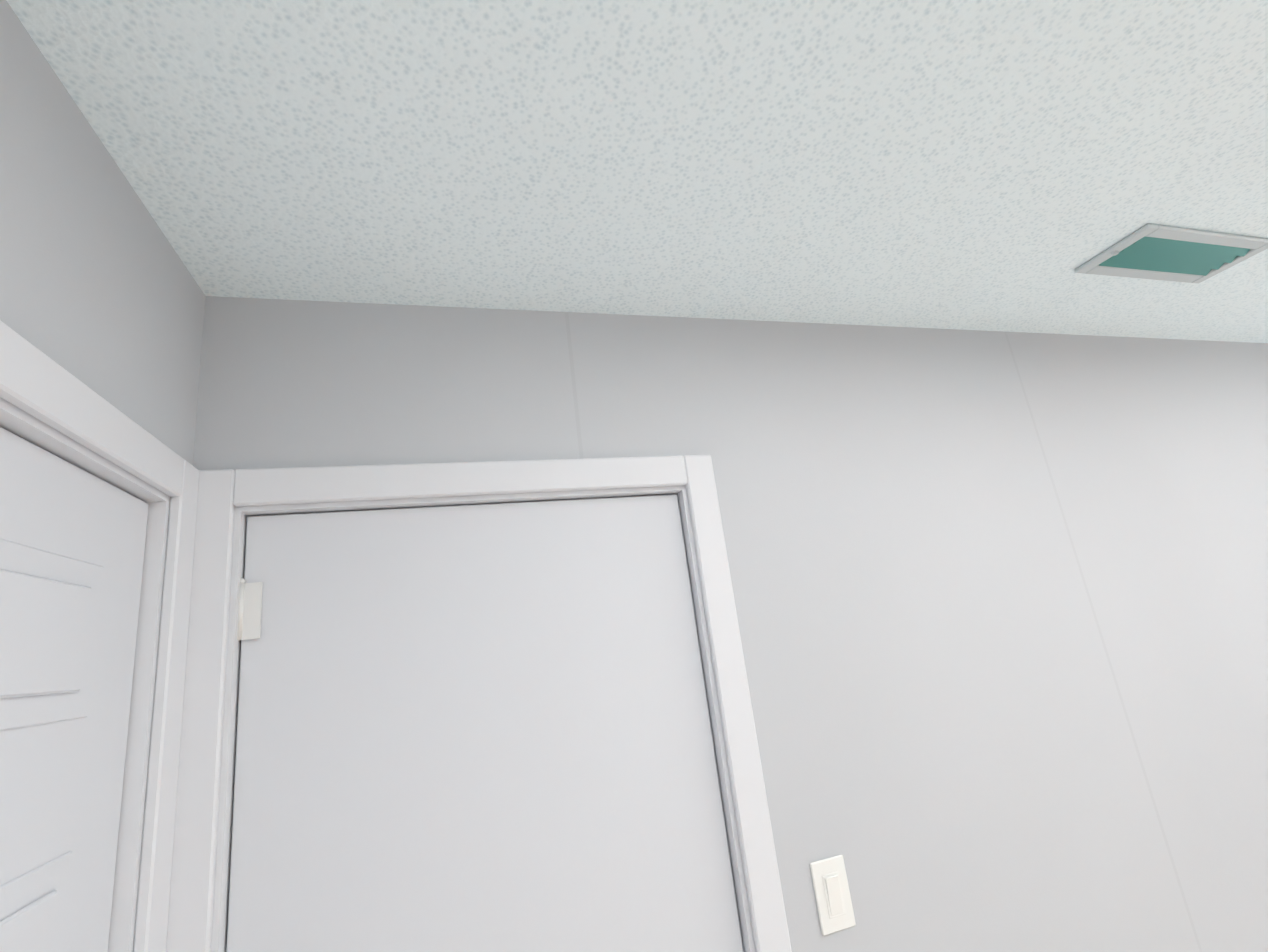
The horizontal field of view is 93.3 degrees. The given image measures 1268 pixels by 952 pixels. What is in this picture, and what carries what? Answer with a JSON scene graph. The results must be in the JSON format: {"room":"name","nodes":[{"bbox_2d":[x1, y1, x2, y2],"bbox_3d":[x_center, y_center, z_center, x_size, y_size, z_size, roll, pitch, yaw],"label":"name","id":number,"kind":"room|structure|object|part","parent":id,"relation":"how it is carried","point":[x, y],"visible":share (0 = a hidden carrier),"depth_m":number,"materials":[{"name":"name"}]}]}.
{"room":"hallway","nodes":[
{"label":"hallway","id":0,"kind":"room"},
{"bbox_2d":[0,0,190,452],"bbox_3d":[-0.668,-0.283,0.530,0.140,0.384,0.900,-2,-16,-18],"label":"wall","id":1,"kind":"structure","parent":0,"point":[95,274],"depth_m":0.70,"materials":[{"name":"paint"}]},
{"bbox_2d":[0,427,148,951],"bbox_3d":[-0.490,0.878,0.224,0.035,2.001,0.858,-2,-16,-18],"label":"closet door","id":2,"kind":"structure","parent":1,"relation":"in","point":[61,786],"depth_m":0.69,"materials":[{"name":"white wood"}]},
{"bbox_2d":[0,890,57,951],"bbox_3d":[-0.553,0.669,0.470,0.004,0.540,0.217,-2,-16,-18],"label":"panel field","id":3,"kind":"object","parent":2,"relation":"attached to","point":[29,928],"visible":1,"depth_m":0.60,"materials":[{"name":"white wood"}]},
{"bbox_2d":[0,851,72,951],"bbox_3d":[-0.557,0.669,0.469,0.004,0.600,0.277,-2,-16,-18],"label":"groove","id":4,"kind":"object","parent":2,"relation":"attached to","point":[25,889],"visible":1,"depth_m":0.63,"materials":[{"name":"white wood"}]},
{"bbox_2d":[0,568,91,697],"bbox_3d":[-0.618,0.161,0.608,0.004,0.120,0.217,-2,-16,-18],"label":"panel field","id":5,"kind":"object","parent":2,"relation":"attached to","point":[43,627],"visible":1,"depth_m":0.63,"materials":[{"name":"white wood"}]},
{"bbox_2d":[0,538,103,730],"bbox_3d":[-0.621,0.161,0.606,0.004,0.180,0.277,-2,-16,-18],"label":"panel molding","id":6,"kind":"structure","parent":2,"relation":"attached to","point":[22,712],"depth_m":0.65,"materials":[{"name":"white wood"}]},
{"bbox_2d":[0,397,169,951],"bbox_3d":[-0.524,0.875,0.224,0.140,2.030,0.882,-2,-16,-18],"label":"door frame","id":7,"kind":"structure","parent":1,"relation":"attached to","point":[124,902],"depth_m":0.79,"materials":[{"name":"white wood"}]},
{"bbox_2d":[0,320,183,496],"bbox_3d":[-0.573,-0.123,0.509,0.016,0.062,0.880,-2,-16,-18],"label":"trim","id":8,"kind":"structure","parent":1,"relation":"attached to","point":[37,383],"depth_m":0.66,"materials":[{"name":"white wood"}]},
{"bbox_2d":[133,459,199,951],"bbox_3d":[-0.582,0.979,0.678,0.016,2.082,0.062,-2,-16,-18],"label":"trim","id":9,"kind":"structure","parent":1,"relation":"attached to","point":[152,911],"depth_m":0.84,"materials":[{"name":"white wood"}]},
{"bbox_2d":[176,275,205,465],"bbox_3d":[-0.680,0.826,0.709,0.140,2.414,0.067,-2,-16,-18],"label":"wall","id":10,"kind":"structure","parent":0,"point":[190,386],"depth_m":1.00,"materials":[{"name":"paint"}]},
{"bbox_2d":[6,0,1267,342],"bbox_3d":[1.534,-0.883,0.241,4.208,0.080,3.415,-2,-16,-18],"label":"ceiling","id":11,"kind":"structure","parent":0,"point":[982,164],"depth_m":0.89,"materials":[{"name":"white paint"}]},
{"bbox_2d":[1075,224,1267,282],"bbox_3d":[1.222,-0.493,1.350,0.420,0.016,0.160,-2,-16,-18],"label":"ceiling light","id":12,"kind":"object","parent":11,"relation":"in","point":[1159,252],"visible":0.98,"depth_m":1.34,"materials":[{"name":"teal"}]},
{"bbox_3d":[1.036,-0.480,1.290,0.012,0.006,0.008,-2,-16,-18],"label":"lever","id":13,"kind":"part","parent":12,"relation":"part of","materials":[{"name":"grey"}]},
{"bbox_3d":[1.204,-0.477,1.410,0.360,0.010,0.030,-2,-16,-18],"label":"frame","id":14,"kind":"part","parent":12,"relation":"part of","materials":[{"name":"grey metal"}]},
{"bbox_3d":[1.240,-0.514,1.291,0.360,0.010,0.030,-2,-16,-18],"label":"frame","id":15,"kind":"part","parent":12,"relation":"part of","materials":[{"name":"grey metal"}]},
{"bbox_3d":[1.408,-0.503,1.410,0.030,0.010,0.160,-2,-16,-18],"label":"frame","id":16,"kind":"part","parent":12,"relation":"part of","materials":[{"name":"grey metal"}]},
{"bbox_2d":[193,296,1267,951],"bbox_3d":[0.782,0.795,1.277,3.272,2.414,0.140,-2,-16,-18],"label":"wall","id":17,"kind":"structure","parent":0,"point":[1000,598],"depth_m":1.30,"materials":[{"name":"paint"}]},
{"bbox_2d":[166,455,791,951],"bbox_3d":[-0.176,0.992,0.916,0.929,2.082,0.156,-2,-16,-18],"label":"door frame","id":18,"kind":"structure","parent":17,"relation":"attached to","point":[190,914],"depth_m":1.04,"materials":[{"name":"white wood"}]},
{"bbox_3d":[-0.279,0.004,1.114,0.805,0.062,0.016,-2,-16,-18],"label":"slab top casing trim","id":19,"kind":"part","parent":18,"relation":"part of","materials":[{"name":"white wood"}]},
{"bbox_3d":[-0.297,0.055,1.178,0.789,0.018,0.140,-2,-16,-18],"label":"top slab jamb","id":20,"kind":"part","parent":18,"relation":"part of","materials":[{"name":"white wood"}]},
{"bbox_2d":[226,494,743,951],"bbox_3d":[-0.157,1.006,0.854,0.785,2.001,0.106,-2,-16,-18],"label":"slab door","id":21,"kind":"structure","parent":17,"relation":"in","point":[476,728],"depth_m":1.02,"materials":[{"name":"white wood"}]},
{"bbox_2d":[237,583,244,640],"bbox_3d":[-0.636,0.219,0.967,0.012,0.090,0.012,-2,-16,-18],"label":"barrel","id":22,"kind":"object","parent":21,"relation":"attached to","point":[240,611],"visible":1,"depth_m":0.96,"materials":[{"name":"white metal"}]},
{"bbox_3d":[-0.622,0.219,0.971,0.030,0.090,0.004,-2,-16,-18],"label":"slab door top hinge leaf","id":23,"kind":"part","parent":21,"relation":"part of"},
{"bbox_2d":[810,855,855,935],"bbox_3d":[0.360,0.755,1.079,0.070,0.114,0.011,-2,-16,-18],"label":"switch plate","id":24,"kind":"object","parent":17,"relation":"attached to","point":[832,896],"visible":1,"depth_m":1.08,"materials":[{"name":"white plastic"}]}
]}

